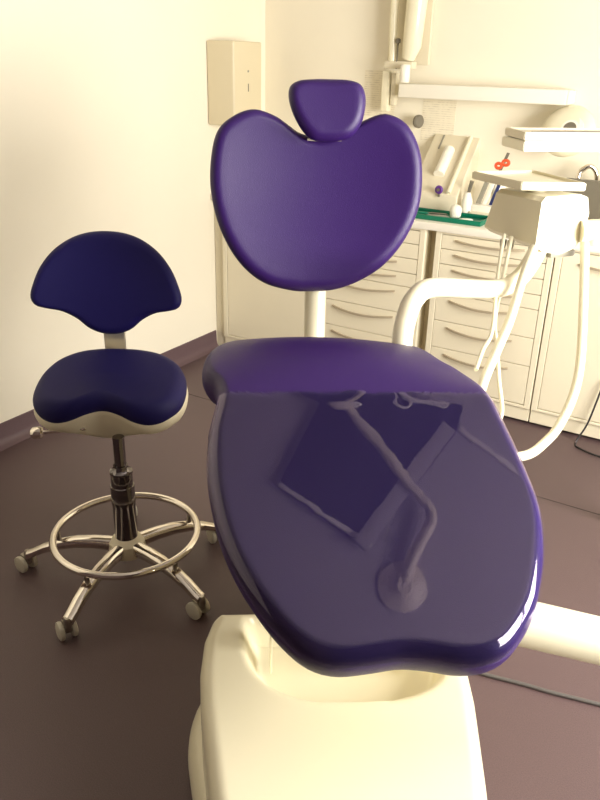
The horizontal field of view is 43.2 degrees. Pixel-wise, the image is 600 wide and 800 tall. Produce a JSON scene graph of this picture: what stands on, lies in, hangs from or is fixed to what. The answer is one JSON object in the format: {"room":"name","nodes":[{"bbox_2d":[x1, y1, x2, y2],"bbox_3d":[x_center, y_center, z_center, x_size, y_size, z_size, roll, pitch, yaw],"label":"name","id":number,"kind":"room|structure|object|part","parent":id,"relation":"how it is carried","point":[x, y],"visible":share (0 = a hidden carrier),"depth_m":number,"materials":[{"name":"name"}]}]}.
{"room":"dental clinic","nodes":[
{"label":"dental clinic","id":0,"kind":"room"},
{"bbox_2d":[0,0,264,422],"bbox_3d":[-1.579,-0.823,2.284,0.100,2.620,5.300,15,28,28],"label":"wall","id":1,"kind":"structure","parent":0,"point":[105,126],"depth_m":3.31,"materials":[{"name":"paint"}]},
{"bbox_2d":[0,330,218,451],"bbox_3d":[-1.680,0.427,2.573,0.040,0.102,4.600,15,28,28],"label":"baseboard","id":2,"kind":"structure","parent":1,"relation":"attached to","point":[13,431],"depth_m":3.99,"materials":[{"name":"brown plastic"}]},
{"bbox_2d":[207,40,260,124],"bbox_3d":[-0.327,-1.625,3.888,0.140,0.392,0.303,15,28,28],"label":"dispenser","id":3,"kind":"object","parent":1,"relation":"attached to","point":[233,67],"visible":0.87,"depth_m":3.80,"materials":[{"name":"beige plastic"}]},
{"bbox_2d":[0,353,599,799],"bbox_3d":[0.090,0.884,1.899,4.100,0.100,5.300,15,28,28],"label":"floor","id":4,"kind":"structure","parent":0,"point":[106,711],"depth_m":2.17,"materials":[{"name":"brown plastic"}]},
{"bbox_2d":[14,231,216,640],"bbox_3d":[-0.569,0.066,2.301,0.691,1.031,0.715,-5,25,-15],"label":"stool","id":5,"kind":"object","parent":4,"relation":"on","point":[109,281],"visible":0.99,"depth_m":2.34,"materials":[{"name":"blue plastic"}]},
{"bbox_3d":[-0.785,0.099,2.265,0.038,0.038,0.036,1,24,0],"label":"lever knob","id":6,"kind":"part","parent":5,"relation":"part of","materials":[{"name":"silver metal"}]},
{"bbox_3d":[-0.705,0.091,2.261,0.134,0.029,0.012,1,24,0],"label":"height lever","id":7,"kind":"part","parent":5,"relation":"part of","materials":[{"name":"silver metal"}]},
{"bbox_3d":[-0.731,0.469,2.414,0.285,0.092,0.044,2,24,1],"label":"leg","id":8,"kind":"part","parent":5,"relation":"part of","materials":[{"name":"silver metal"}]},
{"bbox_3d":[-0.610,0.544,2.254,0.044,0.092,0.285,10,25,17],"label":"leg","id":9,"kind":"part","parent":5,"relation":"part of","materials":[{"name":"silver metal"}]},
{"bbox_3d":[-0.608,-0.367,2.399,0.473,0.323,0.114,1,24,0],"label":"backrest","id":10,"kind":"part","parent":5,"relation":"part of","materials":[{"name":"leather"}]},
{"bbox_3d":[-0.581,-0.045,2.344,0.460,0.149,0.317,1,24,0],"label":"seat","id":11,"kind":"part","parent":5,"relation":"part of","materials":[{"name":"leather"}]},
{"bbox_3d":[-0.618,-0.274,2.506,0.070,0.240,0.017,1,24,0],"label":"post plate","id":12,"kind":"part","parent":5,"relation":"part of","materials":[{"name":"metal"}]},
{"bbox_3d":[-0.541,0.172,2.275,0.035,0.140,0.035,15,28,28],"label":"piston rod","id":13,"kind":"part","parent":5,"relation":"part of","materials":[{"name":"silver metal"}]},
{"bbox_3d":[-0.404,0.524,2.310,0.285,0.092,0.044,19,29,33],"label":"leg","id":14,"kind":"part","parent":5,"relation":"part of","materials":[{"name":"silver metal"}]},
{"bbox_3d":[-0.397,0.436,2.506,0.285,0.092,0.044,-15,29,-31],"label":"leg","id":15,"kind":"part","parent":5,"relation":"part of","materials":[{"name":"silver metal"}]},
{"bbox_2d":[214,211,224,345],"bbox_3d":[-0.441,-0.691,4.228,0.060,0.835,0.018,15,28,28],"label":"filler panel","id":16,"kind":"object","parent":4,"relation":"on","point":[218,234],"visible":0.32,"depth_m":4.24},
{"bbox_2d":[222,234,304,342],"bbox_3d":[-0.048,-0.687,4.242,0.589,0.835,0.486,15,28,28],"label":"base cabinet","id":17,"kind":"object","parent":4,"relation":"on","point":[253,308],"visible":0.22,"depth_m":4.13,"materials":[{"name":"beige laminate"}]},
{"bbox_3d":[-0.169,-0.644,4.045,0.589,0.757,0.022,15,28,28],"label":"frame","id":18,"kind":"part","parent":17,"relation":"part of","materials":[{"name":"beige laminate"}]},
{"bbox_2d":[210,194,599,252],"bbox_3d":[0.890,-0.830,3.550,2.898,0.035,0.518,15,28,28],"label":"countertop","id":19,"kind":"structure","parent":17,"relation":"on","point":[469,230],"depth_m":3.38,"materials":[{"name":"white laminate"}]},
{"bbox_2d":[419,134,479,210],"bbox_3d":[0.716,-1.116,3.713,0.235,0.344,0.378,14,27,26],"label":"dental equipment","id":20,"kind":"object","parent":19,"relation":"on","point":[450,161],"visible":0.84,"depth_m":3.66,"materials":[{"name":"beige plastic"}]},
{"bbox_3d":[0.768,-1.131,3.644,0.021,0.247,0.284,14,27,26],"label":"guide rail","id":21,"kind":"part","parent":20,"relation":"part of","materials":[{"name":"beige paint"}]},
{"bbox_2d":[415,207,487,226],"bbox_3d":[0.686,-0.853,3.519,0.375,0.022,0.170,15,28,28],"label":"tray","id":22,"kind":"object","parent":19,"relation":"on","point":[478,220],"visible":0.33,"depth_m":3.48,"materials":[{"name":"green plastic"}]},
{"bbox_2d":[417,211,427,214],"bbox_3d":[0.564,-0.884,3.574,0.085,0.016,0.015,8,25,14],"label":"tool","id":23,"kind":"object","parent":22,"relation":"on","point":[418,212],"visible":0.5,"depth_m":3.56,"materials":[{"name":"green plastic"}]},
{"bbox_2d":[428,212,447,214],"bbox_3d":[0.639,-0.877,3.564,0.113,0.010,0.010,10,26,18],"label":"tool","id":24,"kind":"object","parent":22,"relation":"on","point":[428,212],"visible":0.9,"depth_m":3.56,"materials":[{"name":"metal"}]},
{"bbox_2d":[427,214,448,216],"bbox_3d":[0.638,-0.853,3.511,0.104,0.012,0.012,9,25,17],"label":"tool","id":25,"kind":"object","parent":22,"relation":"on","point":[427,214],"visible":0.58,"depth_m":3.50,"materials":[{"name":"grey plastic"}]},
{"bbox_2d":[450,204,461,217],"bbox_3d":[0.721,-0.874,3.505,0.056,0.060,0.056,15,28,28],"label":"cup","id":26,"kind":"object","parent":22,"relation":"in","point":[455,210],"visible":0.98,"depth_m":3.49,"materials":[{"name":"white plastic"}]},
{"bbox_2d":[461,180,473,212],"bbox_3d":[0.787,-0.948,3.563,0.052,0.164,0.052,15,28,28],"label":"spray bottle","id":27,"kind":"object","parent":19,"relation":"on","point":[466,203],"visible":0.86,"depth_m":3.55,"materials":[{"name":"white plastic"}]},
{"bbox_2d":[469,203,491,215],"bbox_3d":[0.868,-0.887,3.559,0.120,0.060,0.092,15,28,28],"label":"holder","id":28,"kind":"object","parent":19,"relation":"on","point":[480,209],"visible":0.46,"depth_m":3.54,"materials":[{"name":"white plastic"}]},
{"bbox_2d":[476,182,488,203],"bbox_3d":[0.857,-0.974,3.547,0.054,0.110,0.017,6,25,10],"label":"instrument","id":29,"kind":"object","parent":28,"relation":"in","point":[485,185],"visible":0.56,"depth_m":3.54,"materials":[{"name":"grey plastic"}]},
{"bbox_2d":[482,183,494,204],"bbox_3d":[0.882,-0.967,3.533,0.051,0.110,0.016,6,25,10],"label":"instrument","id":30,"kind":"object","parent":28,"relation":"in","point":[490,189],"visible":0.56,"depth_m":3.53,"materials":[{"name":"white plastic"}]},
{"bbox_2d":[489,185,500,204],"bbox_3d":[0.908,-0.960,3.518,0.049,0.110,0.015,6,25,10],"label":"instrument","id":31,"kind":"object","parent":28,"relation":"in","point":[498,186],"visible":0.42,"depth_m":3.52,"materials":[{"name":"blue plastic"}]},
{"bbox_2d":[491,184,505,197],"bbox_3d":[0.942,-0.960,3.614,0.066,0.150,0.066,15,28,28],"label":"pot","id":32,"kind":"object","parent":28,"relation":"in","point":[495,186],"visible":0.02,"depth_m":3.57,"materials":[{"name":"white plastic"}]},
{"bbox_2d":[491,153,509,192],"bbox_3d":[0.933,-1.056,3.540,0.089,0.195,0.015,15,28,28],"label":"scissors","id":33,"kind":"object","parent":32,"relation":"in","point":[502,164],"visible":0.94,"depth_m":3.51,"materials":[{"name":"orange plastic"}]},
{"bbox_2d":[564,178,599,219],"bbox_3d":[1.361,-0.855,3.339,0.410,0.204,0.080,15,28,28],"label":"monitor","id":34,"kind":"object","parent":19,"relation":"on","point":[592,191],"visible":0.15,"depth_m":3.35,"materials":[{"name":"plastic"}]},
{"bbox_2d":[576,164,598,180],"bbox_3d":[1.303,-0.937,3.444,0.120,0.265,0.053,7,25,13],"label":"tap","id":35,"kind":"object","parent":19,"relation":"on","point":[592,167],"visible":0.52,"depth_m":3.39,"materials":[{"name":"silver metal"}]},
{"bbox_2d":[325,228,431,348],"bbox_3d":[0.445,-0.545,3.953,0.573,0.835,0.514,15,28,28],"label":"base cabinet","id":36,"kind":"object","parent":4,"relation":"on","point":[367,308],"visible":0.26,"depth_m":3.72,"materials":[{"name":"beige laminate"}]},
{"bbox_3d":[0.325,-0.264,3.877,0.513,0.187,0.019,15,28,28],"label":"drawer","id":37,"kind":"part","parent":36,"relation":"part of","materials":[{"name":"beige laminate"}]},
{"bbox_3d":[0.301,-0.312,3.842,0.339,0.023,0.032,15,28,28],"label":"handle","id":38,"kind":"part","parent":36,"relation":"part of","materials":[{"name":"metal"}]},
{"bbox_3d":[0.329,-0.411,3.811,0.513,0.131,0.019,15,28,28],"label":"drawer","id":39,"kind":"part","parent":36,"relation":"part of","materials":[{"name":"beige laminate"}]},
{"bbox_3d":[0.304,-0.435,3.787,0.339,0.023,0.032,15,28,28],"label":"handle","id":40,"kind":"part","parent":36,"relation":"part of","materials":[{"name":"metal"}]},
{"bbox_3d":[0.332,-0.532,3.756,0.513,0.129,0.019,15,28,28],"label":"drawer","id":41,"kind":"part","parent":36,"relation":"part of","materials":[{"name":"beige laminate"}]},
{"bbox_3d":[0.307,-0.555,3.733,0.339,0.023,0.032,15,28,28],"label":"handle","id":42,"kind":"part","parent":36,"relation":"part of","materials":[{"name":"metal"}]},
{"bbox_3d":[0.309,-0.626,3.701,0.339,0.017,0.032,15,28,28],"label":"handle","id":43,"kind":"part","parent":36,"relation":"part of","materials":[{"name":"metal"}]},
{"bbox_3d":[0.334,-0.623,3.715,0.513,0.064,0.019,15,28,28],"label":"drawer","id":44,"kind":"part","parent":36,"relation":"part of","materials":[{"name":"beige laminate"}]},
{"bbox_3d":[0.336,-0.686,3.687,0.513,0.068,0.019,15,28,28],"label":"drawer","id":45,"kind":"part","parent":36,"relation":"part of","materials":[{"name":"beige laminate"}]},
{"bbox_3d":[0.337,-0.750,3.658,0.513,0.067,0.019,15,28,28],"label":"drawer","id":46,"kind":"part","parent":36,"relation":"part of","materials":[{"name":"beige laminate"}]},
{"bbox_3d":[0.339,-0.812,3.630,0.513,0.062,0.019,15,28,28],"label":"drawer","id":47,"kind":"part","parent":36,"relation":"part of","materials":[{"name":"beige laminate"}]},
{"bbox_3d":[0.331,-0.507,3.767,0.573,0.757,0.022,15,28,28],"label":"frame","id":48,"kind":"part","parent":36,"relation":"part of","materials":[{"name":"beige laminate"}]},
{"bbox_2d":[188,79,599,799],"bbox_3d":[0.168,0.119,1.669,1.189,1.487,1.540,-10,27,-24],"label":"dental chair","id":49,"kind":"object","parent":4,"relation":"on","point":[376,515],"visible":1,"depth_m":1.47,"materials":[{"name":"purple plastic"}]},
{"bbox_3d":[-0.067,0.533,1.738,0.006,0.195,0.055,0,24,-3],"label":"hinge plate","id":50,"kind":"part","parent":49,"relation":"part of","materials":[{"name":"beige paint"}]},
{"bbox_3d":[0.042,-0.237,2.233,0.063,0.671,0.200,1,24,-1],"label":"backrest post","id":51,"kind":"part","parent":49,"relation":"part of","materials":[{"name":"beige paint"}]},
{"bbox_3d":[0.042,-0.537,2.064,0.568,0.470,0.151,0,24,-4],"label":"backrest","id":52,"kind":"part","parent":49,"relation":"part of","materials":[{"name":"purple leather"}]},
{"bbox_2d":[202,337,542,676],"bbox_3d":[0.108,0.104,1.567,0.602,0.329,1.009,-2,24,-8],"label":"seat cushion","id":53,"kind":"object","parent":49,"relation":"on","point":[374,508],"depth_m":1.34,"materials":[{"name":"purple leather"}]},
{"bbox_2d":[392,170,599,460],"bbox_3d":[0.513,-0.168,2.048,0.486,0.773,0.948,15,28,28],"label":"dental delivery unit","id":54,"kind":"object","parent":49,"relation":"on","point":[536,212],"visible":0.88,"depth_m":2.06,"materials":[{"name":"beige paint"}]},
{"bbox_2d":[472,170,585,190],"bbox_3d":[0.643,-0.625,2.156,0.211,0.022,0.268,-5,25,-15],"label":"tray","id":55,"kind":"object","parent":54,"relation":"on","point":[517,180],"depth_m":2.13,"materials":[{"name":"beige paint"}]},
{"bbox_2d":[525,190,546,191],"bbox_3d":[0.664,-0.594,2.127,0.060,0.012,0.060,15,28,28],"label":"tray","id":56,"kind":"object","parent":54,"relation":"on","point":[525,190],"depth_m":2.11,"materials":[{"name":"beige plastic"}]},
{"bbox_3d":[0.722,-0.430,2.177,0.090,0.020,0.100,-9,26,-23],"label":"socket rail","id":57,"kind":"part","parent":54,"relation":"part of","materials":[{"name":"grey plastic"}]},
{"bbox_3d":[0.817,-0.474,2.115,0.075,0.066,0.060,0,24,-3],"label":"pivot knob","id":58,"kind":"part","parent":54,"relation":"part of","materials":[{"name":"beige paint"}]},
{"bbox_3d":[0.827,-0.469,2.123,0.062,0.066,0.062,15,28,28],"label":"pivot knob","id":59,"kind":"part","parent":54,"relation":"part of","materials":[{"name":"beige paint"}]},
{"bbox_2d":[421,231,435,349],"bbox_3d":[0.633,-0.423,3.693,0.049,0.835,0.015,15,28,28],"label":"filler panel","id":60,"kind":"object","parent":4,"relation":"on","point":[433,239],"visible":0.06,"depth_m":3.66,"materials":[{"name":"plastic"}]},
{"bbox_2d":[425,231,554,420],"bbox_3d":[0.959,-0.404,3.668,0.537,0.835,0.514,15,28,28],"label":"base cabinet","id":61,"kind":"object","parent":4,"relation":"on","point":[458,329],"visible":0.62,"depth_m":3.46,"materials":[{"name":"beige laminate"}]},
{"bbox_3d":[0.826,-0.548,3.387,0.315,0.017,0.032,15,28,28],"label":"handle","id":62,"kind":"part","parent":61,"relation":"part of","materials":[{"name":"metal"}]},
{"bbox_3d":[0.816,-0.171,3.556,0.315,0.023,0.032,15,28,28],"label":"handle","id":63,"kind":"part","parent":61,"relation":"part of","materials":[{"name":"metal"}]},
{"bbox_3d":[0.822,-0.413,3.447,0.315,0.023,0.032,15,28,28],"label":"handle","id":64,"kind":"part","parent":61,"relation":"part of","materials":[{"name":"metal"}]},
{"bbox_3d":[0.819,-0.293,3.501,0.315,0.023,0.032,15,28,28],"label":"handle","id":65,"kind":"part","parent":61,"relation":"part of","materials":[{"name":"metal"}]},
{"bbox_3d":[0.840,-0.122,3.592,0.477,0.187,0.019,15,28,28],"label":"drawer","id":66,"kind":"part","parent":61,"relation":"part of","materials":[{"name":"beige laminate"}]},
{"bbox_3d":[0.843,-0.270,3.525,0.477,0.131,0.019,15,28,28],"label":"drawer","id":67,"kind":"part","parent":61,"relation":"part of","materials":[{"name":"beige laminate"}]},
{"bbox_3d":[0.827,-0.612,3.358,0.315,0.017,0.032,15,28,28],"label":"handle","id":68,"kind":"part","parent":61,"relation":"part of","materials":[{"name":"metal"}]},
{"bbox_3d":[0.846,-0.391,3.471,0.477,0.129,0.019,15,28,28],"label":"drawer","id":69,"kind":"part","parent":61,"relation":"part of","materials":[{"name":"beige laminate"}]},
{"bbox_3d":[0.829,-0.673,3.330,0.315,0.017,0.032,15,28,28],"label":"handle","id":70,"kind":"part","parent":61,"relation":"part of","materials":[{"name":"metal"}]},
{"bbox_3d":[0.850,-0.545,3.402,0.477,0.068,0.019,15,28,28],"label":"drawer","id":71,"kind":"part","parent":61,"relation":"part of","materials":[{"name":"beige laminate"}]},
{"bbox_3d":[0.852,-0.609,3.373,0.477,0.067,0.019,15,28,28],"label":"drawer","id":72,"kind":"part","parent":61,"relation":"part of","materials":[{"name":"beige laminate"}]},
{"bbox_3d":[0.853,-0.671,3.345,0.477,0.062,0.019,15,28,28],"label":"drawer","id":73,"kind":"part","parent":61,"relation":"part of","materials":[{"name":"beige laminate"}]},
{"bbox_3d":[0.848,-0.482,3.430,0.477,0.064,0.019,15,28,28],"label":"drawer","id":74,"kind":"part","parent":61,"relation":"part of","materials":[{"name":"beige laminate"}]},
{"bbox_2d":[479,673,599,706],"bbox_3d":[0.793,0.799,1.988,0.748,0.011,0.016,9,25,17],"label":"cable","id":75,"kind":"object","parent":4,"relation":"on","point":[489,675],"visible":0.8,"depth_m":2.03,"materials":[{"name":"grey rubber"}]},
{"bbox_2d":[502,127,599,151],"bbox_3d":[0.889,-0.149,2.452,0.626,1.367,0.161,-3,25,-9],"label":"tray","id":76,"kind":"object","parent":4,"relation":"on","point":[522,139],"visible":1,"depth_m":2.09,"materials":[{"name":"beige plastic"}]},
{"bbox_2d":[531,131,562,131],"bbox_3d":[0.700,-0.758,2.139,0.100,0.005,0.005,-3,25,-9],"label":"tool","id":77,"kind":"object","parent":76,"relation":"on","point":[531,131],"visible":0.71,"depth_m":2.14,"materials":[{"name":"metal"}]},
{"bbox_2d":[529,250,599,438],"bbox_3d":[1.419,-0.278,3.413,0.532,0.835,0.514,15,28,28],"label":"base cabinet","id":78,"kind":"object","parent":4,"relation":"on","point":[557,357],"visible":0.68,"depth_m":3.31,"materials":[{"name":"beige laminate"}]},
{"bbox_3d":[1.291,-0.521,3.084,0.312,0.017,0.032,15,28,28],"label":"handle","id":79,"kind":"part","parent":78,"relation":"part of","materials":[{"name":"metal"}]},
{"bbox_2d":[574,391,599,456],"bbox_3d":[1.344,0.112,3.200,0.116,0.306,0.344,-17,30,-35],"label":"power cord","id":80,"kind":"object","parent":4,"relation":"on","point":[595,404],"visible":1,"depth_m":3.32,"materials":[{"name":"rubber"}]},
{"bbox_2d":[265,0,599,203],"bbox_3d":[1.488,-1.236,3.370,3.900,2.620,0.100,15,28,28],"label":"wall","id":81,"kind":"structure","parent":0,"point":[546,44],"depth_m":3.62,"materials":[{"name":"white paint"}]},
{"bbox_2d":[364,70,396,115],"bbox_3d":[0.409,-1.572,3.886,0.180,0.220,0.001,15,28,28],"label":"paper notice","id":82,"kind":"object","parent":81,"relation":"attached to","point":[373,78],"visible":0.5,"depth_m":3.90,"materials":[{"name":"white paper"}]},
{"bbox_2d":[380,0,434,111],"bbox_3d":[0.509,-1.893,3.581,0.225,1.000,0.152,15,28,28],"label":"wall lamp arm","id":83,"kind":"object","parent":81,"relation":"attached to","point":[411,21],"visible":1,"depth_m":3.65,"materials":[{"name":"beige paint"}]},
{"bbox_3d":[0.472,-1.681,3.675,0.026,0.135,0.026,15,28,28],"label":"pull knob","id":84,"kind":"part","parent":83,"relation":"part of","materials":[{"name":"beige plastic"}]},
{"bbox_3d":[0.543,-2.015,3.587,0.220,0.780,0.023,15,28,28],"label":"plate","id":85,"kind":"part","parent":83,"relation":"part of","materials":[{"name":"beige plastic"}]},
{"bbox_2d":[413,115,423,127],"bbox_3d":[0.594,-1.395,3.791,0.051,0.064,0.084,8,25,14],"label":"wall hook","id":86,"kind":"object","parent":81,"relation":"attached to","point":[418,121],"visible":1,"depth_m":3.77,"materials":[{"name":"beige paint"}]},
{"bbox_2d":[420,99,456,140],"bbox_3d":[0.689,-1.391,3.776,0.175,0.193,0.001,15,28,28],"label":"paper notice","id":87,"kind":"object","parent":81,"relation":"attached to","point":[438,115],"visible":0.86,"depth_m":3.77,"materials":[{"name":"white paper"}]},
{"bbox_2d":[398,83,575,104],"bbox_3d":[0.864,-1.440,3.560,0.828,0.063,0.118,15,28,28],"label":"rail","id":88,"kind":"object","parent":81,"relation":"attached to","point":[406,90],"visible":1,"depth_m":3.49,"materials":[{"name":"white plastic"}]},
{"bbox_2d":[542,105,595,156],"bbox_3d":[1.207,-1.206,3.391,0.234,0.215,0.229,15,28,28],"label":"dispenser","id":89,"kind":"object","parent":81,"relation":"attached to","point":[570,116],"visible":0.45,"depth_m":3.33,"materials":[{"name":"beige paint"}]}
]}

